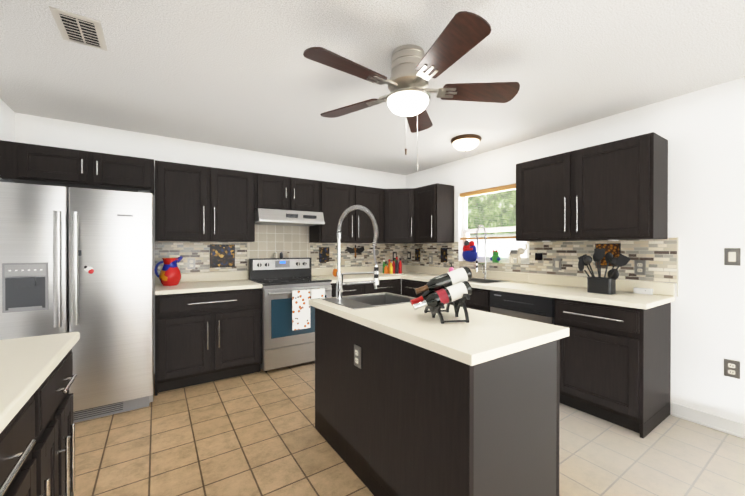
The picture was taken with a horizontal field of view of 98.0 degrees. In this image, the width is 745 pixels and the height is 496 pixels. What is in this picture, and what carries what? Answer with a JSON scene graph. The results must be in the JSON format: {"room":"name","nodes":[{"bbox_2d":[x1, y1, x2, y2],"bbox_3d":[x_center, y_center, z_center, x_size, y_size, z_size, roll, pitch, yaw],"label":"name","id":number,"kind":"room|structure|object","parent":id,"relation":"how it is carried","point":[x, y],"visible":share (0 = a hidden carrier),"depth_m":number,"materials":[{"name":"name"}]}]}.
{"room":"kitchen","nodes":[
{"label":"kitchen","id":0,"kind":"room"},
{"bbox_2d":[0,99,14,178],"bbox_3d":[-1.244,0.068,-0.070,0.140,2.450,6.750,0,0,-34],"label":"wall","id":1,"kind":"structure","parent":0,"point":[7,123],"depth_m":2.62,"materials":[{"name":"white paint"}]},
{"bbox_2d":[15,113,405,373],"bbox_3d":[-1.305,0.053,4.033,4.600,2.450,0.140,0,0,-34],"label":"wall","id":2,"kind":"structure","parent":0,"point":[38,130],"depth_m":3.43,"materials":[{"name":"white paint"}]},
{"bbox_2d":[0,140,153,194],"bbox_3d":[-2.534,-0.693,2.876,0.986,0.290,0.394,0,0,-34],"label":"upper cabinet","id":3,"kind":"object","parent":2,"relation":"attached to","point":[25,163],"visible":1,"depth_m":2.71,"materials":[{"name":"black wood"}]},
{"bbox_2d":[155,160,254,241],"bbox_3d":[-1.750,-0.460,3.419,0.913,0.760,0.374,0,0,-34],"label":"upper cabinet","id":4,"kind":"object","parent":2,"relation":"attached to","point":[195,203],"visible":1,"depth_m":3.26,"materials":[{"name":"black wood"}]},
{"bbox_2d":[247,224,309,279],"bbox_3d":[-1.153,0.043,4.044,0.795,0.730,0.007,0,0,-34],"label":"tile backsplash","id":5,"kind":"structure","parent":2,"relation":"attached to","point":[271,240],"depth_m":4.04,"materials":[{"name":"beige tile"}]},
{"bbox_2d":[255,173,318,211],"bbox_3d":[-1.050,-0.641,3.887,0.763,0.400,0.374,0,0,-34],"label":"upper cabinet","id":6,"kind":"object","parent":2,"relation":"attached to","point":[284,193],"visible":0.96,"depth_m":3.74,"materials":[{"name":"black wood"}]},
{"bbox_2d":[255,208,324,225],"bbox_3d":[-1.018,-0.365,3.840,0.761,0.149,0.490,0,0,-34],"label":"range hood","id":7,"kind":"object","parent":6,"relation":"attached to","point":[263,216],"visible":0.96,"depth_m":3.65,"materials":[{"name":"silver metal"}]},
{"bbox_2d":[309,181,383,242],"bbox_3d":[-0.322,-0.463,4.374,0.980,0.760,0.374,0,0,-34],"label":"upper cabinet","id":8,"kind":"object","parent":2,"relation":"attached to","point":[336,200],"visible":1,"depth_m":4.21,"materials":[{"name":"black wood"}]},
{"bbox_2d":[384,188,414,243],"bbox_3d":[0.423,-0.465,4.736,0.656,0.760,0.601,0,0,-34],"label":"upper cabinet","id":9,"kind":"object","parent":2,"relation":"attached to","point":[399,215],"visible":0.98,"depth_m":4.51,"materials":[{"name":"black wood"}]},
{"bbox_2d":[155,238,676,282],"bbox_3d":[0.079,0.087,2.921,3.405,0.349,3.244,0,0,-34],"label":"backsplash","id":10,"kind":"structure","parent":2,"relation":"attached to","point":[659,256],"depth_m":3.44,"materials":[{"name":"tile"}]},
{"bbox_2d":[187,258,194,268],"bbox_3d":[-1.957,0.160,3.497,0.075,0.118,0.010,0,0,-34],"label":"electrical outlet","id":11,"kind":"object","parent":10,"relation":"attached to","point":[190,263],"visible":1,"depth_m":3.49,"materials":[{"name":"white plastic"}]},
{"bbox_2d":[210,244,234,267],"bbox_3d":[-1.699,0.080,3.668,0.260,0.260,0.011,0,0,-34],"label":"plaque","id":12,"kind":"object","parent":10,"relation":"attached to","point":[222,255],"visible":1,"depth_m":3.66,"materials":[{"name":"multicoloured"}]},
{"bbox_2d":[319,247,328,261],"bbox_3d":[-0.651,0.077,4.369,0.150,0.200,0.011,0,0,-34],"label":"plaque","id":13,"kind":"object","parent":10,"relation":"attached to","point":[323,254],"visible":1,"depth_m":4.36,"materials":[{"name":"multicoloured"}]},
{"bbox_2d":[346,245,363,257],"bbox_3d":[-0.243,0.039,4.639,0.300,0.193,0.015,0,0,-34],"label":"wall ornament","id":14,"kind":"object","parent":10,"relation":"attached to","point":[355,250],"visible":1,"depth_m":4.64,"materials":[{"name":"black metal"}]},
{"bbox_2d":[375,249,379,256],"bbox_3d":[0.057,0.055,4.839,0.120,0.120,0.016,0,0,-34],"label":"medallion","id":15,"kind":"object","parent":10,"relation":"attached to","point":[377,252],"visible":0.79,"depth_m":4.84,"materials":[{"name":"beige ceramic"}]},
{"bbox_2d":[415,249,419,260],"bbox_3d":[0.685,0.085,4.918,0.011,0.180,0.110,0,0,-34],"label":"plaque","id":16,"kind":"object","parent":10,"relation":"attached to","point":[417,254],"visible":1,"depth_m":4.91,"materials":[{"name":"black"}]},
{"bbox_2d":[429,256,432,263],"bbox_3d":[0.840,0.156,4.685,0.013,0.118,0.075,0,0,-34],"label":"light switch","id":17,"kind":"object","parent":10,"relation":"attached to","point":[430,259],"visible":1,"depth_m":4.67,"materials":[{"name":"grey metal"}]},
{"bbox_2d":[441,248,446,262],"bbox_3d":[0.985,0.086,4.469,0.011,0.200,0.120,0,0,-34],"label":"plaque","id":18,"kind":"object","parent":10,"relation":"attached to","point":[443,254],"visible":1,"depth_m":4.45,"materials":[{"name":"black"}]},
{"bbox_2d":[462,240,477,261],"bbox_3d":[1.250,0.023,4.148,0.056,0.274,0.246,0,0,-34],"label":"figurine","id":19,"kind":"object","parent":10,"relation":"on","point":[469,253],"visible":0.98,"depth_m":4.13,"materials":[{"name":"blue ceramic"}]},
{"bbox_2d":[490,250,499,262],"bbox_3d":[1.459,0.087,3.836,0.053,0.148,0.138,0,0,-34],"label":"frog figurine","id":20,"kind":"object","parent":10,"relation":"on","point":[495,258],"visible":1,"depth_m":3.81,"materials":[{"name":"green ceramic"}]},
{"bbox_2d":[508,244,526,263],"bbox_3d":[1.614,0.053,3.603,0.058,0.219,0.230,0,0,-34],"label":"elephant figurine","id":21,"kind":"object","parent":10,"relation":"on","point":[516,253],"visible":1,"depth_m":3.59,"materials":[{"name":"beige ceramic"}]},
{"bbox_2d":[535,253,542,259],"bbox_3d":[1.727,0.081,3.360,0.010,0.075,0.075,0,0,-34],"label":"tile","id":22,"kind":"structure","parent":10,"relation":"attached to","point":[538,256],"depth_m":3.35,"materials":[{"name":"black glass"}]},
{"bbox_2d":[553,258,560,269],"bbox_3d":[1.829,0.151,3.205,0.013,0.118,0.075,0,0,-34],"label":"light switch","id":23,"kind":"object","parent":10,"relation":"attached to","point":[556,263],"visible":1,"depth_m":3.20,"materials":[{"name":"grey metal"}]},
{"bbox_2d":[595,243,620,266],"bbox_3d":[2.069,0.052,2.848,0.011,0.200,0.190,0,0,-34],"label":"plaque","id":24,"kind":"object","parent":10,"relation":"attached to","point":[614,249],"visible":0.57,"depth_m":2.83,"materials":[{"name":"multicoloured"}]},
{"bbox_2d":[634,260,645,274],"bbox_3d":[2.197,0.153,2.657,0.010,0.118,0.075,0,0,-34],"label":"electrical outlet","id":25,"kind":"object","parent":10,"relation":"attached to","point":[639,267],"visible":1,"depth_m":2.66,"materials":[{"name":"grey metal"}]},
{"bbox_2d":[0,0,744,174],"bbox_3d":[0.610,-1.186,1.164,4.600,0.050,7.030,0,0,-34],"label":"ceiling","id":26,"kind":"structure","parent":0,"point":[244,74],"depth_m":2.08,"materials":[{"name":"white paint"}]},
{"bbox_2d":[49,6,107,50],"bbox_3d":[-1.547,-1.156,1.719,0.190,0.013,0.290,0,0,-34],"label":"ceiling vent","id":27,"kind":"object","parent":26,"relation":"in","point":[79,29],"visible":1,"depth_m":1.70,"materials":[{"name":"white metal"}]},
{"bbox_2d":[303,11,519,170],"bbox_3d":[0.186,-0.817,1.909,1.249,0.695,1.278,0,0,-34],"label":"ceiling fan","id":28,"kind":"object","parent":26,"relation":"hanging from","point":[415,69],"visible":1,"depth_m":1.84,"materials":[{"name":"brown wood"}]},
{"bbox_2d":[450,134,481,151],"bbox_3d":[0.995,-1.102,3.449,0.320,0.135,0.320,0,0,-34],"label":"dome ceiling light","id":29,"kind":"object","parent":26,"relation":"attached to","point":[466,142],"visible":1,"depth_m":3.35,"materials":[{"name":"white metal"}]},
{"bbox_2d":[73,361,744,495],"bbox_3d":[0.610,1.314,1.173,4.600,0.050,7.030,0,0,-34],"label":"floor","id":30,"kind":"structure","parent":0,"point":[255,434],"depth_m":2.05,"materials":[{"name":"tile"}]},
{"bbox_2d":[0,377,47,495],"bbox_3d":[-1.113,0.851,0.500,0.701,0.880,0.700,0,0,-34],"label":"base cabinet","id":31,"kind":"object","parent":30,"relation":"on","point":[37,445],"depth_m":0.91,"materials":[{"name":"black wood"}]},
{"bbox_2d":[48,349,76,495],"bbox_3d":[-1.452,0.849,1.007,0.701,0.880,0.520,0,0,-34],"label":"base cabinet","id":32,"kind":"object","parent":30,"relation":"on","point":[61,428],"depth_m":1.21,"materials":[{"name":"black wood"}]},
{"bbox_2d":[0,332,79,432],"bbox_3d":[-0.470,0.394,-0.451,0.718,0.039,4.095,0,0,-34],"label":"countertop","id":33,"kind":"structure","parent":32,"relation":"on","point":[28,365],"depth_m":1.04,"materials":[{"name":"white stone"}]},
{"bbox_2d":[0,179,153,422],"bbox_3d":[-2.353,0.408,2.678,0.900,1.750,0.890,0,0,-34],"label":"refrigerator","id":34,"kind":"object","parent":30,"relation":"on","point":[49,285],"visible":0.85,"depth_m":2.39,"materials":[{"name":"silver metal"}]},
{"bbox_2d":[78,250,93,273],"bbox_3d":[-2.108,0.096,2.372,0.099,0.174,0.007,0,0,-34],"label":"magnet","id":35,"kind":"object","parent":34,"relation":"attached to","point":[90,270],"visible":1,"depth_m":2.38,"materials":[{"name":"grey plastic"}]},
{"bbox_2d":[155,288,261,395],"bbox_3d":[-1.671,0.841,3.305,0.915,0.880,0.660,0,0,-34],"label":"base cabinet","id":36,"kind":"object","parent":30,"relation":"on","point":[204,337],"visible":1,"depth_m":3.03,"materials":[{"name":"black wood"}]},
{"bbox_2d":[154,271,262,294],"bbox_3d":[-1.679,0.330,3.314,0.918,0.139,0.638,0,0,-34],"label":"countertop","id":37,"kind":"structure","parent":36,"relation":"on","point":[209,281],"depth_m":3.33,"materials":[{"name":"beige stone"}]},
{"bbox_2d":[154,256,182,285],"bbox_3d":[-2.012,0.215,3.200,0.240,0.291,0.187,0,0,-34],"label":"pitcher","id":38,"kind":"object","parent":37,"relation":"on","point":[169,274],"visible":1,"depth_m":3.15,"materials":[{"name":"ceramic"}]},
{"bbox_2d":[249,258,331,372],"bbox_3d":[-0.946,0.697,3.736,0.761,1.165,0.717,0,0,-34],"label":"range","id":39,"kind":"object","parent":30,"relation":"on","point":[283,343],"visible":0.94,"depth_m":3.46,"materials":[{"name":"silver metal"}]},
{"bbox_2d":[274,252,289,257],"bbox_3d":[-1.119,0.073,4.007,0.200,0.078,0.040,0,0,-34],"label":"shakers","id":40,"kind":"object","parent":39,"relation":"on","point":[281,254],"visible":0.96,"depth_m":3.99,"materials":[{"name":"beige ceramic"}]},
{"bbox_2d":[291,288,324,330],"bbox_3d":[-0.691,0.643,3.489,0.370,0.414,0.040,0,0,-34],"label":"hanging towel","id":41,"kind":"object","parent":39,"relation":"hanging from","point":[300,310],"visible":0.96,"depth_m":3.43,"materials":[{"name":"white fabric"}]},
{"bbox_2d":[331,279,400,296],"bbox_3d":[-0.209,0.837,4.282,1.060,0.880,0.660,0,0,-34],"label":"base cabinet","id":42,"kind":"object","parent":30,"relation":"on","point":[392,286],"visible":0.21,"depth_m":4.06,"materials":[{"name":"black wood"}]},
{"bbox_2d":[311,266,398,282],"bbox_3d":[-0.231,0.327,4.276,1.020,0.139,0.646,0,0,-34],"label":"countertop","id":43,"kind":"structure","parent":42,"relation":"on","point":[326,273],"depth_m":4.33,"materials":[{"name":"beige stone"}]},
{"bbox_2d":[332,265,336,276],"bbox_3d":[-0.470,0.281,4.207,0.100,0.152,0.097,0,0,-34],"label":"jar","id":44,"kind":"object","parent":43,"relation":"on","point":[334,270],"visible":0.65,"depth_m":4.17,"materials":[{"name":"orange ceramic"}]},
{"bbox_2d":[380,257,404,274],"bbox_3d":[0.275,0.234,4.513,0.350,0.243,0.350,0,0,-34],"label":"tray","id":45,"kind":"object","parent":43,"relation":"on","point":[394,267],"visible":1,"depth_m":4.43,"materials":[{"name":"beige ceramic"}]},
{"bbox_2d":[401,279,424,297],"bbox_3d":[0.752,0.837,4.302,0.596,0.880,0.480,0,0,-34],"label":"base cabinet","id":46,"kind":"object","parent":30,"relation":"on","point":[408,287],"depth_m":4.16,"materials":[{"name":"black wood"}]},
{"bbox_2d":[399,265,674,308],"bbox_3d":[1.169,0.329,3.657,0.621,0.139,3.233,0,0,-34],"label":"countertop","id":47,"kind":"structure","parent":46,"relation":"on","point":[574,288],"depth_m":2.96,"materials":[{"name":"beige stone"}]},
{"bbox_2d":[475,225,487,278],"bbox_3d":[1.271,0.036,3.810,0.200,0.644,0.072,0,0,-34],"label":"faucet","id":48,"kind":"object","parent":47,"relation":"on","point":[485,263],"visible":1,"depth_m":3.82,"materials":[{"name":"silver metal"}]},
{"bbox_2d":[467,278,508,283],"bbox_3d":[1.156,0.446,3.719,0.396,0.186,0.656,0,0,-34],"label":"sink","id":49,"kind":"object","parent":47,"relation":"in","point":[480,280],"visible":0.23,"depth_m":3.75,"materials":[{"name":"silver metal"}]},
{"bbox_2d":[578,249,630,294],"bbox_3d":[1.887,0.180,2.660,0.116,0.365,0.396,0,0,-34],"label":"utensil holder","id":50,"kind":"object","parent":47,"relation":"on","point":[599,284],"visible":1,"depth_m":2.63,"materials":[{"name":"black plastic"}]},
{"bbox_2d":[633,287,652,294],"bbox_3d":[2.186,0.340,2.615,0.038,0.045,0.120,0,0,-34],"label":"gadget","id":51,"kind":"object","parent":47,"relation":"on","point":[648,291],"visible":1,"depth_m":2.60,"materials":[{"name":"white plastic"}]},
{"bbox_2d":[315,308,559,495],"bbox_3d":[0.230,0.846,1.920,0.638,0.880,1.384,0,0,-34],"label":"kitchen island","id":52,"kind":"object","parent":30,"relation":"on","point":[420,402],"depth_m":1.43,"materials":[{"name":"black wood"}]},
{"bbox_2d":[354,344,360,368],"bbox_3d":[-0.087,0.606,1.824,0.010,0.118,0.075,0,0,-34],"label":"outlet","id":53,"kind":"object","parent":52,"relation":"attached to","point":[357,356],"visible":1,"depth_m":1.81,"materials":[{"name":"grey metal"}]},
{"bbox_2d":[309,292,568,367],"bbox_3d":[0.229,0.385,1.920,0.690,0.039,1.450,0,0,-34],"label":"island countertop","id":54,"kind":"structure","parent":52,"relation":"on","point":[487,336],"depth_m":1.48,"materials":[{"name":"beige stone"}]},
{"bbox_2d":[335,205,379,299],"bbox_3d":[-0.105,0.018,2.348,0.351,0.679,0.096,0,0,-34],"label":"island faucet","id":55,"kind":"object","parent":54,"relation":"on","point":[340,283],"visible":1,"depth_m":2.31,"materials":[{"name":"silver metal"}]},
{"bbox_2d":[322,293,414,308],"bbox_3d":[0.002,0.462,2.298,0.573,0.206,0.456,0,0,-34],"label":"island sink","id":56,"kind":"object","parent":54,"relation":"in","point":[369,301],"visible":0.35,"depth_m":2.45,"materials":[{"name":"silver metal"}]},
{"bbox_2d":[424,293,469,323],"bbox_3d":[0.387,0.294,1.724,0.142,0.143,0.290,0,0,-9],"label":"wine rack","id":57,"kind":"object","parent":54,"relation":"on","point":[458,303],"visible":0.71,"depth_m":1.65,"materials":[{"name":"black metal"}]},
{"bbox_2d":[410,291,432,305],"bbox_3d":[0.358,0.233,1.772,0.311,0.146,0.078,0,0,-9],"label":"wine bottle","id":58,"kind":"object","parent":57,"relation":"in","point":[425,294],"visible":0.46,"depth_m":1.74,"materials":[{"name":"red glass"}]},
{"bbox_2d":[413,281,471,309],"bbox_3d":[0.359,0.239,1.667,0.311,0.146,0.078,0,0,-9],"label":"wine bottle","id":59,"kind":"object","parent":57,"relation":"in","point":[452,293],"visible":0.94,"depth_m":1.64,"materials":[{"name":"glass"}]},
{"bbox_2d":[415,266,471,293],"bbox_3d":[0.376,0.166,1.722,0.311,0.146,0.078,0,0,-9],"label":"wine bottle","id":60,"kind":"object","parent":57,"relation":"in","point":[448,279],"visible":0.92,"depth_m":1.70,"materials":[{"name":"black glass"}]},
{"bbox_2d":[425,282,491,311],"bbox_3d":[1.141,0.839,3.720,0.596,0.880,0.920,0,0,-34],"label":"base cabinet","id":61,"kind":"object","parent":30,"relation":"on","point":[479,299],"depth_m":3.28,"materials":[{"name":"black wood"}]},
{"bbox_2d":[490,290,553,324],"bbox_3d":[1.549,0.844,3.075,0.584,0.875,0.598,0,0,-34],"label":"dishwasher","id":62,"kind":"object","parent":30,"relation":"on","point":[531,307],"visible":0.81,"depth_m":2.87,"materials":[{"name":"grey plastic"}]},
{"bbox_2d":[554,298,670,437],"bbox_3d":[1.884,0.844,2.578,0.630,0.880,0.592,0,0,-34],"label":"base cabinet","id":63,"kind":"object","parent":30,"relation":"on","point":[615,364],"visible":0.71,"depth_m":2.36,"materials":[{"name":"black wood"}]},
{"bbox_2d":[406,77,744,423],"bbox_3d":[2.464,0.059,2.408,0.140,2.450,6.750,0,0,-34],"label":"wall","id":64,"kind":"structure","parent":0,"point":[702,131],"depth_m":2.39,"materials":[{"name":"white paint"}]},
{"bbox_2d":[415,183,453,242],"bbox_3d":[0.819,-0.463,4.397,0.374,0.760,0.428,0,0,-34],"label":"upper cabinet","id":65,"kind":"object","parent":64,"relation":"attached to","point":[434,213],"visible":1,"depth_m":4.26,"materials":[{"name":"black wood"}]},
{"bbox_2d":[463,189,529,263],"bbox_3d":[1.487,-0.281,3.913,0.060,0.896,0.976,0,0,-34],"label":"window","id":66,"kind":"structure","parent":64,"relation":"in","point":[524,260],"depth_m":3.97,"materials":[{"name":"white"}]},
{"bbox_2d":[460,184,515,239],"bbox_3d":[1.438,-0.423,3.880,0.048,0.608,0.968,0,0,-34],"label":"window blind","id":67,"kind":"object","parent":66,"relation":"attached to","point":[494,189],"visible":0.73,"depth_m":3.90,"materials":[{"name":"brown"}]},
{"bbox_2d":[516,132,667,240],"bbox_3d":[1.843,-0.463,2.864,0.374,0.770,1.080,0,0,-34],"label":"upper cabinet","id":68,"kind":"object","parent":64,"relation":"attached to","point":[616,190],"visible":1,"depth_m":2.63,"materials":[{"name":"black wood"}]},
{"bbox_2d":[677,237,678,296],"bbox_3d":[2.331,0.138,2.471,0.009,0.452,0.008,0,0,-34],"label":"trim","id":69,"kind":"structure","parent":64,"relation":"attached to","point":[677,266],"depth_m":2.47,"materials":[{"name":"beige plastic"}]},
{"bbox_2d":[672,402,744,438],"bbox_3d":[3.291,1.239,1.030,0.018,0.099,3.528,0,0,-34],"label":"baseboard","id":70,"kind":"structure","parent":64,"relation":"attached to","point":[724,425],"depth_m":2.33,"materials":[{"name":"white wood"}]},
{"bbox_2d":[724,359,739,378],"bbox_3d":[2.487,0.830,2.240,0.010,0.118,0.075,0,0,-34],"label":"outlet","id":71,"kind":"object","parent":64,"relation":"attached to","point":[731,368],"visible":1,"depth_m":2.24,"materials":[{"name":"grey metal"}]},
{"bbox_2d":[724,248,740,265],"bbox_3d":[2.486,0.055,2.237,0.013,0.118,0.075,0,0,-34],"label":"light switch","id":72,"kind":"object","parent":64,"relation":"attached to","point":[731,256],"visible":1,"depth_m":2.23,"materials":[{"name":"grey metal"}]},
{"label":"outside","id":73,"kind":"structure","parent":0,"visible":0},
{"bbox_2d":[468,189,526,256],"bbox_3d":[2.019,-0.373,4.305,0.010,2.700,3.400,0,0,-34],"label":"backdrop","id":74,"kind":"structure","parent":73,"point":[503,247],"depth_m":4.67,"materials":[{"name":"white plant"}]}
]}

